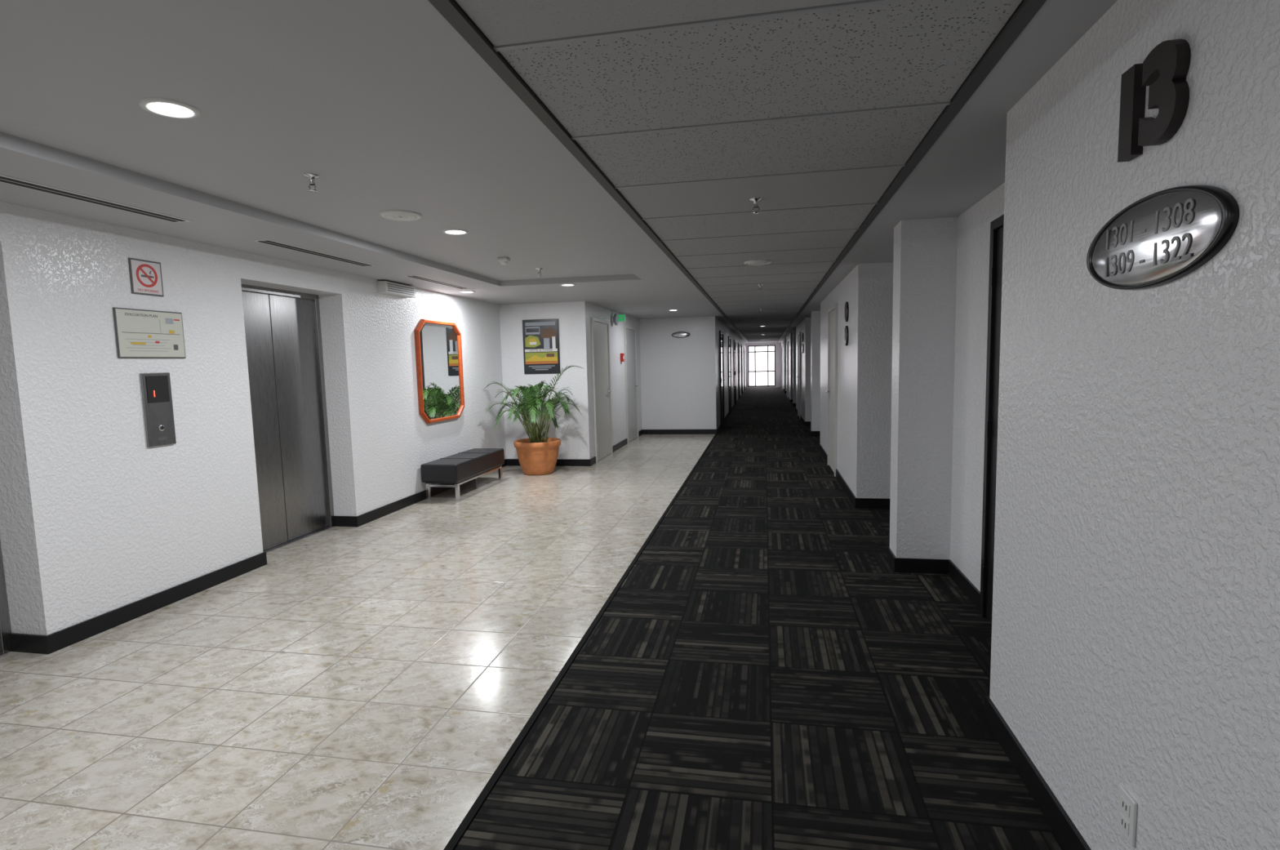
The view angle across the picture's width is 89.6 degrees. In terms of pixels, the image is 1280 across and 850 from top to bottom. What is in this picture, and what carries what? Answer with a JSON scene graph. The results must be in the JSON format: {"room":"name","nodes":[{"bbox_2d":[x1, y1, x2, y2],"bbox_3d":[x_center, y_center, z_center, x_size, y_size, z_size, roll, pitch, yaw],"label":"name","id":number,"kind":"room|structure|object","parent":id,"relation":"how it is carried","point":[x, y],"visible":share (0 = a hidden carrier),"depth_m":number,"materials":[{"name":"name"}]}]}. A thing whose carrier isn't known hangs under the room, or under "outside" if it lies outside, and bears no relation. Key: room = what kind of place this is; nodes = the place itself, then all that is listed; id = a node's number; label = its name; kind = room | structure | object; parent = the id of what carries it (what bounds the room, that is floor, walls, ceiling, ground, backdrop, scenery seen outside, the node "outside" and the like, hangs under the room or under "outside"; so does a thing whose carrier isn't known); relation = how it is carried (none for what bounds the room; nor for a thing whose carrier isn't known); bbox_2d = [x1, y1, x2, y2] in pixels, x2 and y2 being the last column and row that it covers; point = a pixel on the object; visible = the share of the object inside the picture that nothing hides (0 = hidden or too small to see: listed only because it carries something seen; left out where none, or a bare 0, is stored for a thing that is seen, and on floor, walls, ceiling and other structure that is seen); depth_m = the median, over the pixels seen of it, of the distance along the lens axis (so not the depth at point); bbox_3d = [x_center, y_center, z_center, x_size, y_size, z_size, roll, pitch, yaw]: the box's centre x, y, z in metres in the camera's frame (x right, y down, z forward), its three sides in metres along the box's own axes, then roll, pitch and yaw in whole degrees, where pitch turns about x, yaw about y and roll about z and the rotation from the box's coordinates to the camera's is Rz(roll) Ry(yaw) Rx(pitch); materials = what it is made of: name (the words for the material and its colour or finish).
{"room":"elevator lobby","nodes":[
{"label":"elevator lobby","id":0,"kind":"room"},
{"bbox_2d":[0,201,506,635],"bbox_3d":[-3.468,-0.131,3.775,0.560,2.700,12.500,0,6,11],"label":"wall","id":1,"kind":"structure","parent":0,"point":[95,520],"depth_m":4.17,"materials":[{"name":"white paint"}]},
{"bbox_2d":[0,541,11,657],"bbox_3d":[-3.627,0.210,2.889,0.120,2.200,1.180,0,6,11],"label":"elevator door","id":2,"kind":"structure","parent":1,"relation":"in","point":[5,623],"depth_m":3.52,"materials":[{"name":"metal"}]},
{"bbox_2d":[128,257,164,296],"bbox_3d":[-3.123,-0.932,4.083,0.010,0.218,0.214,0,6,11],"label":"no smoking sign","id":3,"kind":"object","parent":1,"relation":"attached to","point":[145,276],"visible":1,"depth_m":4.07,"materials":[{"name":"grey plastic"}]},
{"bbox_2d":[112,306,186,358],"bbox_3d":[-3.114,-0.579,4.112,0.013,0.304,0.464,0,6,11],"label":"evacuation plan sign","id":4,"kind":"object","parent":1,"relation":"attached to","point":[140,333],"visible":1,"depth_m":4.09,"materials":[{"name":"grey paper"}]},
{"bbox_2d":[140,372,176,447],"bbox_3d":[-3.098,-0.101,4.154,0.024,0.470,0.196,0,6,11],"label":"panel","id":5,"kind":"object","parent":1,"relation":"attached to","point":[156,388],"visible":1,"depth_m":4.14,"materials":[{"name":"metal"}]},
{"bbox_2d":[8,458,506,653],"bbox_3d":[-3.292,1.172,3.771,0.254,0.100,12.300,0,6,11],"label":"baseboard","id":6,"kind":"structure","parent":1,"relation":"attached to","point":[20,642],"depth_m":4.15,"materials":[{"name":"black"}]},
{"bbox_2d":[240,284,334,553],"bbox_3d":[-3.114,-0.060,5.556,0.120,2.200,1.180,0,6,11],"label":"elevator door","id":7,"kind":"structure","parent":1,"relation":"in","point":[282,327],"depth_m":5.67,"materials":[{"name":"metal"}]},
{"bbox_2d":[377,280,415,297],"bbox_3d":[-2.558,-1.428,6.805,0.093,0.115,0.580,0,6,11],"label":"vent box","id":8,"kind":"object","parent":1,"relation":"attached to","point":[384,286],"visible":1,"depth_m":6.71,"materials":[{"name":"white plastic"}]},
{"bbox_2d":[414,319,464,423],"bbox_3d":[-2.392,-0.648,7.773,0.045,1.200,1.060,0,6,11],"label":"wall mirror","id":9,"kind":"object","parent":1,"relation":"attached to","point":[438,346],"visible":1,"depth_m":7.72,"materials":[{"name":"orange wood"}]},
{"bbox_2d":[0,434,715,849],"bbox_3d":[-1.654,1.069,5.569,3.430,0.120,16.850,0,6,11],"label":"floor","id":10,"kind":"structure","parent":0,"point":[362,687],"depth_m":3.15,"materials":[{"name":"tile"}]},
{"bbox_2d":[420,448,504,500],"bbox_3d":[-2.128,0.582,7.903,0.440,0.424,1.370,0,6,11],"label":"upholstered bench","id":11,"kind":"object","parent":10,"relation":"on","point":[460,468],"visible":1,"depth_m":7.43,"materials":[{"name":"black leather"}]},
{"bbox_2d":[484,364,583,475],"bbox_3d":[-1.424,-0.062,8.877,1.437,1.485,1.312,0,6,11],"label":"potted palm","id":12,"kind":"object","parent":10,"relation":"on","point":[537,455],"visible":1,"depth_m":8.77,"materials":[{"name":"plant"}]},
{"bbox_2d":[443,433,716,849],"bbox_3d":[0.022,0.999,5.229,0.028,0.007,16.430,0,6,11],"label":"trim","id":13,"kind":"structure","parent":10,"relation":"on","point":[462,828],"depth_m":2.81,"materials":[{"name":"black metal"}]},
{"bbox_2d":[499,301,593,459],"bbox_3d":[-1.394,-0.744,9.608,1.310,2.700,0.200,0,6,11],"label":"wall","id":14,"kind":"structure","parent":0,"point":[575,430],"depth_m":9.50,"materials":[{"name":"white paint"}]},
{"bbox_2d":[522,318,559,373],"bbox_3d":[-1.450,-1.151,9.463,0.550,0.790,0.024,0,6,11],"label":"framed poster","id":15,"kind":"object","parent":14,"relation":"attached to","point":[541,354],"visible":0.99,"depth_m":9.45,"materials":[{"name":"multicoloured paper"}]},
{"bbox_2d":[506,458,591,466],"bbox_3d":[-1.369,0.560,9.626,1.310,0.100,0.014,0,6,11],"label":"baseboard","id":16,"kind":"structure","parent":14,"relation":"attached to","point":[560,462],"depth_m":9.56,"materials":[{"name":"black"}]},
{"bbox_2d":[0,0,1117,342],"bbox_3d":[1.455,-2.630,15.930,5.650,0.300,38.600,0,6,11],"label":"ceiling","id":17,"kind":"structure","parent":0,"point":[386,102],"depth_m":2.72,"materials":[{"name":"grey paint"}]},
{"bbox_2d":[0,173,191,222],"bbox_3d":[-2.828,-1.145,3.217,0.120,0.008,1.250,0,6,11],"label":"diffuser","id":18,"kind":"object","parent":17,"relation":"in","point":[4,179],"depth_m":3.27,"materials":[{"name":"grey metal"}]},
{"bbox_2d":[138,97,200,119],"bbox_3d":[-1.704,-1.146,2.340,0.184,0.008,0.184,0,6,11],"label":"recessed light","id":19,"kind":"object","parent":17,"relation":"in","point":[168,108],"visible":1,"depth_m":2.33,"materials":[{"name":"white glass"}]},
{"bbox_2d":[303,173,319,191],"bbox_3d":[-1.621,-1.195,3.189,0.072,0.077,0.072,0,6,11],"label":"sprinkler","id":20,"kind":"object","parent":17,"relation":"attached to","point":[311,176],"visible":1,"depth_m":3.18,"materials":[{"name":"silver metal"}]},
{"bbox_2d":[253,239,375,266],"bbox_3d":[-2.480,-1.329,5.025,0.120,0.008,1.250,0,6,11],"label":"diffuser","id":21,"kind":"object","parent":17,"relation":"in","point":[269,242],"depth_m":4.90,"materials":[{"name":"grey metal"}]},
{"bbox_2d":[379,209,422,221],"bbox_3d":[-1.498,-1.310,4.044,0.250,0.018,0.250,0,6,11],"label":"air diffuser","id":22,"kind":"object","parent":17,"relation":"in","point":[395,215],"depth_m":4.00,"materials":[{"name":"white metal"}]},
{"bbox_2d":[404,275,469,288],"bbox_3d":[-2.128,-1.514,6.857,0.120,0.008,1.200,0,6,11],"label":"diffuser","id":23,"kind":"object","parent":17,"relation":"in","point":[417,277],"depth_m":6.78,"materials":[{"name":"grey metal"}]},
{"bbox_2d":[441,228,468,235],"bbox_3d":[-1.312,-1.372,4.586,0.184,0.008,0.184,0,6,11],"label":"recessed light","id":24,"kind":"object","parent":17,"relation":"in","point":[449,231],"visible":1,"depth_m":4.57,"materials":[{"name":"white glass"}]},
{"bbox_2d":[459,290,475,293],"bbox_3d":[-2.076,-1.600,7.759,0.184,0.008,0.184,0,6,11],"label":"recessed light","id":25,"kind":"object","parent":17,"relation":"in","point":[462,291],"visible":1,"depth_m":7.75,"materials":[{"name":"white plastic"}]},
{"bbox_2d":[497,257,510,264],"bbox_3d":[-1.218,-1.463,5.766,0.090,0.058,0.090,0,6,11],"label":"smoke detector","id":26,"kind":"object","parent":17,"relation":"attached to","point":[504,260],"visible":1,"depth_m":5.73,"materials":[{"name":"white plastic"}]},
{"bbox_2d":[535,267,542,276],"bbox_3d":[-1.005,-1.525,6.445,0.072,0.077,0.072,0,6,11],"label":"sprinkler","id":27,"kind":"object","parent":17,"relation":"attached to","point":[538,268],"visible":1,"depth_m":6.43,"materials":[{"name":"silver metal"}]},
{"bbox_2d":[560,283,576,285],"bbox_3d":[-0.818,-1.587,7.314,0.184,0.008,0.184,0,6,11],"label":"recessed light","id":28,"kind":"object","parent":17,"relation":"in","point":[565,284],"visible":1,"depth_m":7.26,"materials":[{"name":"white glass"}]},
{"bbox_2d":[428,0,1046,342],"bbox_3d":[2.961,-2.495,15.654,1.514,0.026,38.600,0,6,11],"label":"trim","id":29,"kind":"structure","parent":17,"relation":"attached to","point":[450,10],"depth_m":2.27,"materials":[{"name":"grey"}]},
{"bbox_2d":[749,197,762,213],"bbox_3d":[0.660,-1.244,3.667,0.072,0.077,0.072,0,6,11],"label":"sprinkler","id":30,"kind":"object","parent":17,"relation":"attached to","point":[755,200],"visible":1,"depth_m":3.65,"materials":[{"name":"silver metal"}]},
{"bbox_2d":[588,302,641,460],"bbox_3d":[-0.440,-0.962,11.628,0.200,2.700,4.150,0,6,11],"label":"wall","id":31,"kind":"structure","parent":0,"point":[619,431],"depth_m":11.29,"materials":[{"name":"white paint"}]},
{"bbox_2d":[591,317,613,462],"bbox_3d":[-0.577,-0.566,10.211,0.064,2.190,1.030,0,6,11],"label":"door","id":32,"kind":"structure","parent":31,"relation":"in","point":[600,331],"depth_m":10.18,"materials":[{"name":"grey paint"}]},
{"bbox_2d":[611,313,617,324],"bbox_3d":[-0.427,-1.792,10.953,0.090,0.200,0.200,0,6,11],"label":"emergency light","id":33,"kind":"object","parent":31,"relation":"attached to","point":[614,319],"visible":1,"depth_m":10.91,"materials":[{"name":"white plastic"}]},
{"bbox_2d":[590,429,642,465],"bbox_3d":[-0.342,0.350,11.537,0.014,0.100,4.150,0,6,11],"label":"baseboard","id":34,"kind":"structure","parent":31,"relation":"attached to","point":[620,444],"depth_m":11.30,"materials":[{"name":"black"}]},
{"bbox_2d":[617,314,625,321],"bbox_3d":[-0.344,-1.851,11.151,0.180,0.125,0.040,0,6,11],"label":"exit sign","id":35,"kind":"object","parent":31,"relation":"attached to","point":[621,317],"visible":0.66,"depth_m":11.13,"materials":[{"name":"green plastic"}]},
{"bbox_2d":[620,353,624,361],"bbox_3d":[-0.317,-1.214,11.604,0.053,0.150,0.120,0,6,11],"label":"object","id":36,"kind":"object","parent":31,"relation":"attached to","point":[622,355],"visible":1,"depth_m":11.55,"materials":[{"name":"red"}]},
{"bbox_2d":[623,324,639,443],"bbox_3d":[-0.145,-0.793,12.458,0.064,2.190,1.030,0,6,11],"label":"door","id":37,"kind":"structure","parent":31,"relation":"in","point":[629,332],"depth_m":12.44,"materials":[{"name":"grey paint"}]},
{"bbox_2d":[639,315,716,429],"bbox_3d":[0.795,-1.162,13.391,1.560,2.700,0.200,0,6,11],"label":"wall","id":38,"kind":"structure","parent":0,"point":[678,375],"depth_m":13.30,"materials":[{"name":"white paint"}]},
{"bbox_2d":[642,429,717,434],"bbox_3d":[0.820,0.142,13.409,1.560,0.100,0.014,0,6,11],"label":"baseboard","id":39,"kind":"structure","parent":38,"relation":"attached to","point":[644,431],"depth_m":13.40,"materials":[{"name":"black"}]},
{"bbox_2d":[671,331,689,337],"bbox_3d":[0.836,-1.849,13.201,0.380,0.124,0.021,0,6,11],"label":"number sign","id":40,"kind":"object","parent":38,"relation":"attached to","point":[679,334],"visible":1,"depth_m":13.19,"materials":[{"name":"silver metal"}]},
{"bbox_2d":[715,317,746,427],"bbox_3d":[3.564,-2.272,24.182,0.200,2.700,22.150,0,6,11],"label":"wall","id":41,"kind":"structure","parent":0,"point":[720,326],"depth_m":17.08,"materials":[{"name":"white paint"}]},
{"bbox_2d":[719,330,724,426],"bbox_3d":[1.919,-1.071,14.924,0.064,2.170,1.000,0,6,11],"label":"door","id":42,"kind":"structure","parent":41,"relation":"in","point":[721,333],"depth_m":14.94,"materials":[{"name":"black"}]},
{"bbox_2d":[728,335,732,414],"bbox_3d":[2.558,-1.408,18.246,0.064,2.170,1.000,0,6,11],"label":"door","id":43,"kind":"structure","parent":41,"relation":"in","point":[730,376],"depth_m":18.18,"materials":[{"name":"black"}]},
{"bbox_2d":[716,386,746,432],"bbox_3d":[3.663,-0.959,24.091,0.014,0.100,22.150,0,6,11],"label":"baseboard","id":44,"kind":"structure","parent":41,"relation":"attached to","point":[719,427],"depth_m":17.14,"materials":[{"name":"black"}]},
{"bbox_2d":[733,339,736,406],"bbox_3d":[3.197,-1.744,21.569,0.064,2.170,1.000,0,6,11],"label":"door","id":45,"kind":"structure","parent":41,"relation":"in","point":[735,348],"depth_m":21.64,"materials":[{"name":"black"}]},
{"bbox_2d":[737,342,740,398],"bbox_3d":[3.836,-2.081,24.891,0.064,2.170,1.000,0,6,11],"label":"door","id":46,"kind":"structure","parent":41,"relation":"in","point":[739,371],"depth_m":25.00,"materials":[{"name":"black"}]},
{"bbox_2d":[741,344,742,394],"bbox_3d":[4.476,-2.417,28.213,0.064,2.170,1.000,0,6,11],"label":"door","id":47,"kind":"structure","parent":41,"relation":"in","point":[741,344],"depth_m":27.82,"materials":[{"name":"black"}]},
{"bbox_2d":[743,346,745,390],"bbox_3d":[5.115,-2.753,31.536,0.064,2.170,1.000,0,6,11],"label":"door","id":48,"kind":"structure","parent":41,"relation":"in","point":[744,346],"depth_m":31.09,"materials":[{"name":"black wood"}]},
{"bbox_2d":[455,0,1022,342],"bbox_3d":[3.001,-2.526,15.861,1.430,0.026,38.146,0,6,11],"label":"drop ceiling","id":49,"kind":"structure","parent":0,"point":[695,111],"depth_m":2.31,"materials":[{"name":"white"}]},
{"bbox_2d":[743,259,772,265],"bbox_3d":[1.101,-1.511,6.011,0.260,0.018,0.260,0,6,11],"label":"air diffuser","id":50,"kind":"object","parent":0,"point":[756,262],"depth_m":5.95,"materials":[{"name":"white metal"}]},
{"bbox_2d":[453,386,1064,849],"bbox_3d":[3.300,-0.042,15.837,2.420,0.120,39.000,0,6,11],"label":"floor","id":51,"kind":"structure","parent":0,"point":[762,675],"depth_m":2.88,"materials":[{"name":"carpet"}]},
{"bbox_2d":[745,342,781,387],"bbox_3d":[6.816,-3.364,34.677,2.220,2.700,0.200,0,6,11],"label":"wall","id":52,"kind":"structure","parent":0,"point":[778,344],"depth_m":34.53,"materials":[{"name":"white paint"}]},
{"bbox_2d":[747,344,775,386],"bbox_3d":[6.553,-3.178,34.737,1.460,2.210,0.060,0,6,11],"label":"window","id":53,"kind":"structure","parent":52,"relation":"in","point":[774,345],"depth_m":34.71,"materials":[{"name":"grey metal"}]},
{"bbox_2d":[781,0,1279,849],"bbox_3d":[4.203,-1.460,15.622,0.550,2.700,38.800,0,6,11],"label":"wall","id":54,"kind":"structure","parent":0,"point":[1135,639],"depth_m":1.71,"materials":[{"name":"white paint"}]},
{"bbox_2d":[781,345,782,388],"bbox_3d":[7.156,-2.904,32.586,0.064,2.170,0.950,0,6,11],"label":"door","id":55,"kind":"structure","parent":54,"relation":"in","point":[782,345],"depth_m":32.43,"materials":[{"name":"grey paint"}]},
{"bbox_2d":[786,341,788,399],"bbox_3d":[5.614,-2.093,24.573,0.064,2.170,0.950,0,6,11],"label":"door","id":56,"kind":"structure","parent":54,"relation":"in","point":[787,371],"depth_m":24.21,"materials":[{"name":"grey paint"}]},
{"bbox_2d":[796,331,800,418],"bbox_3d":[4.072,-1.281,16.561,0.064,2.170,0.950,0,6,11],"label":"door","id":57,"kind":"structure","parent":54,"relation":"in","point":[798,376],"depth_m":16.23,"materials":[{"name":"grey paint"}]},
{"bbox_2d":[826,303,837,476],"bbox_3d":[2.531,-0.470,8.548,0.064,2.170,0.950,0,6,11],"label":"door","id":58,"kind":"structure","parent":54,"relation":"in","point":[832,391],"depth_m":8.52,"materials":[{"name":"grey paint"}]},
{"bbox_2d":[844,301,848,346],"bbox_3d":[2.264,-1.110,7.076,0.023,0.480,0.220,0,6,11],"label":"room sign","id":59,"kind":"object","parent":54,"relation":"attached to","point":[846,305],"visible":1,"depth_m":7.01,"materials":[{"name":"black metal"}]},
{"bbox_2d":[782,386,1090,849],"bbox_3d":[4.110,-0.156,15.669,0.364,0.100,38.600,0,6,11],"label":"baseboard","id":60,"kind":"structure","parent":54,"relation":"attached to","point":[1068,836],"depth_m":2.48,"materials":[{"name":"black"}]},
{"bbox_2d":[979,213,1004,622],"bbox_3d":[1.837,0.049,3.090,0.064,2.220,1.120,0,6,11],"label":"door","id":61,"kind":"structure","parent":54,"relation":"in","point":[996,249],"depth_m":3.56,"materials":[{"name":"black wood"}]},
{"bbox_2d":[1116,784,1137,846],"bbox_3d":[1.232,0.988,1.633,0.010,0.116,0.074,0,6,11],"label":"power outlet","id":62,"kind":"object","parent":54,"relation":"attached to","point":[1126,805],"visible":1,"depth_m":1.62,"materials":[{"name":"white plastic"}]},
{"bbox_2d":[1117,38,1191,162],"bbox_3d":[1.188,-0.753,1.495,0.026,0.215,0.228,0,6,11],"label":"number sign","id":63,"kind":"object","parent":54,"relation":"attached to","point":[1165,69],"visible":1,"depth_m":1.47,"materials":[{"name":"black"}]},
{"bbox_2d":[1086,184,1239,289],"bbox_3d":[1.197,-0.432,1.522,0.021,0.214,0.570,0,6,11],"label":"number sign","id":64,"kind":"object","parent":54,"relation":"attached to","point":[1162,237],"visible":1,"depth_m":1.45,"materials":[{"name":"silver metal"}]}
]}

